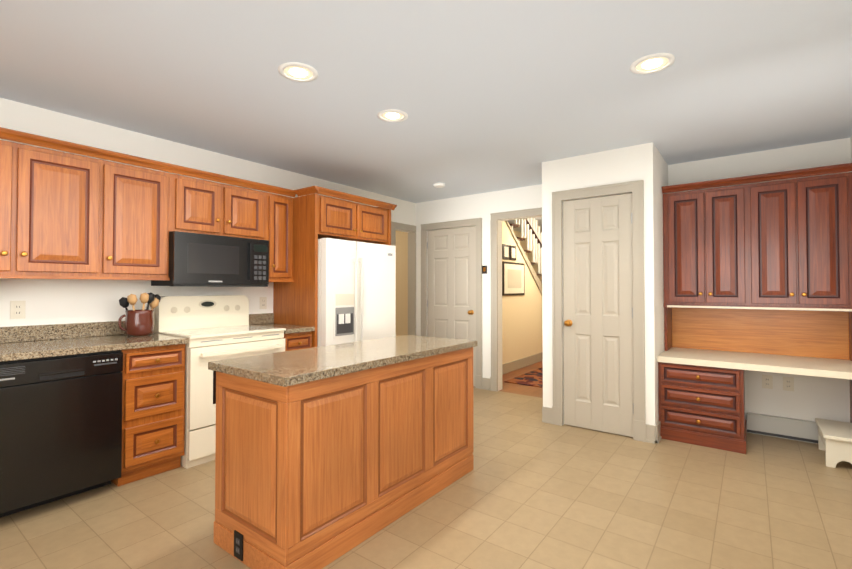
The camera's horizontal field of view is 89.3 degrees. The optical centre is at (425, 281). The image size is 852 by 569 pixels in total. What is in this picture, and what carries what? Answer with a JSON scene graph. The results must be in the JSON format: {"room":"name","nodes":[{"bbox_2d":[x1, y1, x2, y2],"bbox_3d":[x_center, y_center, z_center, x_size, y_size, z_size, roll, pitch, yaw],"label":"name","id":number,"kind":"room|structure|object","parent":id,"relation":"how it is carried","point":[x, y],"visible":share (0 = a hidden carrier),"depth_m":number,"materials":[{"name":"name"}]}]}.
{"room":"kitchen","nodes":[
{"label":"kitchen","id":0,"kind":"room"},
{"bbox_2d":[0,361,851,568],"bbox_3d":[-0.155,1.380,4.431,7.140,0.100,11.200,-1,-1,37],"label":"floor","id":1,"kind":"structure","parent":0,"point":[531,490],"depth_m":2.40,"materials":[{"name":"tile"}]},
{"bbox_2d":[0,350,122,517],"bbox_3d":[-2.313,0.865,2.631,0.638,0.872,0.594,-1,-1,37],"label":"dishwasher","id":2,"kind":"object","parent":1,"relation":"on","point":[60,427],"visible":1,"depth_m":2.44,"materials":[{"name":"black metal"}]},
{"bbox_2d":[111,344,184,485],"bbox_3d":[-2.031,0.870,3.037,0.618,0.874,0.381,-1,-1,37],"label":"base cabinet","id":3,"kind":"object","parent":1,"relation":"on","point":[153,407],"depth_m":2.84,"materials":[{"name":"brown wood"}]},
{"bbox_2d":[0,313,314,361],"bbox_3d":[-2.151,0.359,2.864,0.643,0.140,2.992,-1,-1,37],"label":"countertop","id":4,"kind":"structure","parent":3,"relation":"on","point":[30,342],"depth_m":2.83,"materials":[{"name":"stone"}]},
{"bbox_2d":[118,292,160,335],"bbox_3d":[-2.078,0.237,3.133,0.227,0.315,0.265,-1,-1,37],"label":"crock","id":5,"kind":"object","parent":4,"relation":"on","point":[139,322],"visible":1,"depth_m":3.08,"materials":[{"name":"brown ceramic"}]},
{"bbox_2d":[153,295,285,468],"bbox_3d":[-1.637,0.717,3.472,0.677,1.195,0.774,-1,-1,37],"label":"range","id":6,"kind":"object","parent":1,"relation":"on","point":[215,327],"visible":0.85,"depth_m":3.27,"materials":[{"name":"white enameled metal"},{"name":"dark glass"}]},
{"bbox_2d":[284,331,311,350],"bbox_3d":[-1.354,0.885,3.939,0.618,0.874,0.305,-1,-1,37],"label":"base cabinet","id":7,"kind":"object","parent":1,"relation":"on","point":[301,340],"depth_m":3.76,"materials":[{"name":"brown wood"}]},
{"bbox_2d":[273,186,396,347],"bbox_3d":[-0.926,0.245,4.465,0.683,2.170,1.120,-1,-1,37],"label":"enclosure","id":8,"kind":"object","parent":1,"relation":"on","point":[316,217],"visible":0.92,"depth_m":4.05,"materials":[{"name":"brown wood"}]},
{"bbox_2d":[214,347,473,568],"bbox_3d":[-0.361,0.873,2.570,0.589,0.852,1.519,-1,-1,37],"label":"kitchen island","id":9,"kind":"object","parent":1,"relation":"on","point":[326,455],"depth_m":2.06,"materials":[{"name":"brown wood"}]},
{"bbox_2d":[234,530,242,560],"bbox_3d":[-0.865,1.218,1.988,0.072,0.116,0.008,-1,-1,37],"label":"outlet","id":10,"kind":"object","parent":9,"relation":"attached to","point":[238,545],"visible":1,"depth_m":1.98,"materials":[{"name":"black plastic"}]},
{"bbox_2d":[208,335,476,386],"bbox_3d":[-0.362,0.464,2.575,0.635,0.114,1.560,-1,-1,37],"label":"island countertop","id":11,"kind":"structure","parent":9,"relation":"on","point":[286,368],"depth_m":2.24,"materials":[{"name":"beige stone"}]},
{"bbox_2d":[317,238,395,346],"bbox_3d":[-0.869,0.474,4.419,0.770,1.710,0.946,-1,-1,37],"label":"refrigerator","id":12,"kind":"object","parent":1,"relation":"on","point":[356,291],"visible":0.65,"depth_m":4.10,"materials":[{"name":"white painted metal"},{"name":"grey plastic"}]},
{"bbox_2d":[504,367,542,387],"bbox_3d":[2.277,1.363,6.731,0.830,0.008,3.000,-1,-1,37],"label":"rug","id":13,"kind":"object","parent":1,"relation":"on","point":[534,378],"visible":0.21,"depth_m":5.91,"materials":[{"name":"multicoloured fabric"}]},
{"bbox_2d":[657,163,851,453],"bbox_3d":[2.655,0.230,3.514,1.272,2.170,0.718,-1,-1,37],"label":"desk unit","id":14,"kind":"object","parent":1,"relation":"on","point":[757,276],"visible":1,"depth_m":3.50,"materials":[{"name":"brown wood"}]},
{"bbox_2d":[747,412,817,443],"bbox_3d":[3.077,1.234,3.588,0.655,0.165,0.066,-1,-1,37],"label":"heater unit","id":15,"kind":"object","parent":1,"relation":"on","point":[786,428],"visible":0.62,"depth_m":3.62,"materials":[{"name":"grey paint"}]},
{"bbox_2d":[815,418,851,467],"bbox_3d":[3.024,1.194,3.160,0.215,0.230,0.490,-1,-1,37],"label":"step stool","id":16,"kind":"object","parent":1,"relation":"on","point":[835,441],"visible":1,"depth_m":3.04,"materials":[{"name":"beige paint"}]},
{"bbox_2d":[0,98,851,425],"bbox_3d":[-0.155,0.100,4.451,7.140,2.460,11.200,-1,-1,37],"label":"wall","id":17,"kind":"structure","parent":0,"point":[524,326],"depth_m":3.76,"materials":[{"name":"white paint"}]},
{"bbox_2d":[10,301,25,318],"bbox_3d":[-2.622,0.183,2.771,0.008,0.116,0.072,-1,-1,37],"label":"outlet","id":18,"kind":"object","parent":17,"relation":"attached to","point":[17,309],"visible":1,"depth_m":2.77,"materials":[{"name":"beige plastic"}]},
{"bbox_2d":[0,135,103,278],"bbox_3d":[-2.539,-0.425,2.615,0.339,0.781,0.853,-1,-1,37],"label":"upper cabinet","id":19,"kind":"object","parent":17,"relation":"attached to","point":[63,215],"depth_m":2.65,"materials":[{"name":"brown wood"}]},
{"bbox_2d":[104,155,175,278],"bbox_3d":[-2.155,-0.417,3.126,0.339,0.781,0.425,-1,-1,37],"label":"upper cabinet","id":20,"kind":"object","parent":17,"relation":"attached to","point":[137,200],"depth_m":3.02,"materials":[{"name":"brown wood"}]},
{"bbox_2d":[172,171,267,239],"bbox_3d":[-1.788,-0.583,3.618,0.339,0.433,0.799,-1,-1,37],"label":"upper cabinet","id":21,"kind":"object","parent":17,"relation":"attached to","point":[199,206],"depth_m":3.48,"materials":[{"name":"brown wood"}]},
{"bbox_2d":[151,231,268,286],"bbox_3d":[-1.758,-0.158,3.576,0.428,0.404,0.775,-1,-1,37],"label":"microwave","id":22,"kind":"object","parent":21,"relation":"attached to","point":[196,259],"visible":1,"depth_m":3.40,"materials":[{"name":"black"}]},
{"bbox_2d":[260,297,266,308],"bbox_3d":[-1.573,0.210,4.168,0.008,0.116,0.072,-1,-1,37],"label":"outlet","id":23,"kind":"object","parent":17,"relation":"attached to","point":[263,302],"visible":1,"depth_m":4.17,"materials":[{"name":"beige plastic"}]},
{"bbox_2d":[268,191,294,281],"bbox_3d":[-1.462,-0.402,4.050,0.339,0.781,0.288,-1,-1,37],"label":"upper cabinet","id":24,"kind":"object","parent":17,"relation":"attached to","point":[280,208],"depth_m":3.95,"materials":[{"name":"brown wood"}]},
{"bbox_2d":[391,221,415,334],"bbox_3d":[-0.351,0.286,5.888,0.137,2.135,0.529,-1,-1,37],"label":"door frame","id":25,"kind":"structure","parent":17,"relation":"attached to","point":[394,225],"depth_m":6.07,"materials":[{"name":"beige paint"}]},
{"bbox_2d":[427,226,475,385],"bbox_3d":[0.319,0.320,5.706,0.782,2.045,0.108,-1,-1,37],"label":"door","id":26,"kind":"structure","parent":17,"relation":"in","point":[451,282],"depth_m":5.71,"materials":[{"name":"beige paint"}]},
{"bbox_2d":[421,218,482,388],"bbox_3d":[0.352,0.278,5.750,0.968,2.145,0.150,-1,-1,37],"label":"door frame","id":27,"kind":"structure","parent":17,"relation":"attached to","point":[476,221],"depth_m":5.47,"materials":[{"name":"beige paint"}]},
{"bbox_2d":[482,266,486,273],"bbox_3d":[0.734,-0.145,5.399,0.060,0.100,0.022,-1,-1,37],"label":"light switch","id":28,"kind":"object","parent":17,"relation":"attached to","point":[484,269],"visible":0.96,"depth_m":5.39,"materials":[{"name":"black"}]},
{"bbox_2d":[502,244,508,259],"bbox_3d":[1.193,-0.438,6.437,0.022,0.220,0.200,-1,-1,37],"label":"picture frame","id":29,"kind":"object","parent":17,"relation":"attached to","point":[505,251],"visible":0.96,"depth_m":6.40,"materials":[{"name":"black"}]},
{"bbox_2d":[509,245,515,260],"bbox_3d":[1.337,-0.435,6.629,0.022,0.220,0.200,-1,-1,37],"label":"picture frame","id":30,"kind":"object","parent":17,"relation":"attached to","point":[512,252],"visible":0.89,"depth_m":6.59,"materials":[{"name":"black"}]},
{"bbox_2d":[482,352,542,382],"bbox_3d":[1.754,1.304,7.156,0.024,0.140,3.730,-1,-1,37],"label":"baseboard","id":31,"kind":"structure","parent":17,"relation":"attached to","point":[520,363],"depth_m":6.77,"materials":[{"name":"beige paint"}]},
{"bbox_2d":[502,261,524,295],"bbox_3d":[1.357,-0.037,6.648,0.023,0.505,0.745,-1,-1,37],"label":"picture frame","id":32,"kind":"object","parent":17,"relation":"attached to","point":[513,278],"visible":0.98,"depth_m":6.61,"materials":[{"name":"black"}]},
{"bbox_2d":[490,207,541,390],"bbox_3d":[1.232,0.248,5.090,0.988,2.185,0.150,-1,-1,37],"label":"door frame","id":33,"kind":"structure","parent":17,"relation":"attached to","point":[495,217],"depth_m":5.30,"materials":[{"name":"beige paint"}]},
{"bbox_2d":[505,218,541,294],"bbox_3d":[1.538,0.122,7.719,1.023,2.378,2.940,-1,-1,37],"label":"stairs","id":34,"kind":"structure","parent":17,"relation":"attached to","point":[533,232],"depth_m":7.25,"materials":[{"name":"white wood"}]},
{"bbox_2d":[563,193,633,436],"bbox_3d":[1.495,0.284,3.792,0.597,2.055,0.108,-1,-1,37],"label":"pantry door","id":35,"kind":"structure","parent":17,"relation":"in","point":[598,368],"depth_m":3.80,"materials":[{"name":"beige paint"}]},
{"bbox_2d":[552,180,645,441],"bbox_3d":[1.520,0.242,3.829,0.783,2.155,0.130,-1,-1,37],"label":"door frame","id":36,"kind":"structure","parent":17,"relation":"attached to","point":[636,188],"depth_m":3.62,"materials":[{"name":"beige paint"}]},
{"bbox_2d":[762,375,772,388],"bbox_3d":[2.950,0.868,3.728,0.072,0.116,0.008,-1,-1,37],"label":"outlet","id":37,"kind":"object","parent":17,"relation":"attached to","point":[767,381],"visible":1,"depth_m":3.73,"materials":[{"name":"beige plastic"}]},
{"bbox_2d":[783,377,793,390],"bbox_3d":[3.062,0.867,3.644,0.072,0.116,0.008,-1,-1,37],"label":"outlet","id":38,"kind":"object","parent":17,"relation":"attached to","point":[788,383],"visible":1,"depth_m":3.64,"materials":[{"name":"beige plastic"}]},
{"bbox_2d":[0,0,851,233],"bbox_3d":[-0.155,-1.180,4.472,7.140,0.100,11.200,-1,-1,37],"label":"ceiling","id":39,"kind":"structure","parent":0,"point":[490,95],"depth_m":2.48,"materials":[{"name":"white paint"}]},
{"bbox_2d":[278,62,317,81],"bbox_3d":[-0.710,-1.156,2.399,0.216,0.017,0.216,-1,-1,37],"label":"recessed light","id":40,"kind":"object","parent":39,"relation":"in","point":[297,71],"visible":1,"depth_m":2.39,"materials":[{"name":"white paint"}]},
{"bbox_2d":[377,109,407,121],"bbox_3d":[-0.232,-1.146,3.003,0.216,0.017,0.216,-1,-1,37],"label":"recessed light","id":41,"kind":"object","parent":39,"relation":"in","point":[391,115],"visible":1,"depth_m":2.99,"materials":[{"name":"white paint"}]},
{"bbox_2d":[434,182,444,187],"bbox_3d":[0.153,-1.104,4.965,0.130,0.037,0.130,-1,-1,37],"label":"recessed light","id":42,"kind":"object","parent":39,"relation":"attached to","point":[439,185],"visible":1,"depth_m":4.92,"materials":[{"name":"white paint"}]},
{"bbox_2d":[630,53,674,73],"bbox_3d":[1.210,-1.157,2.309,0.216,0.017,0.216,-1,-1,37],"label":"recessed light","id":43,"kind":"object","parent":39,"relation":"in","point":[652,63],"visible":1,"depth_m":2.29,"materials":[{"name":"white paint"}]}
]}

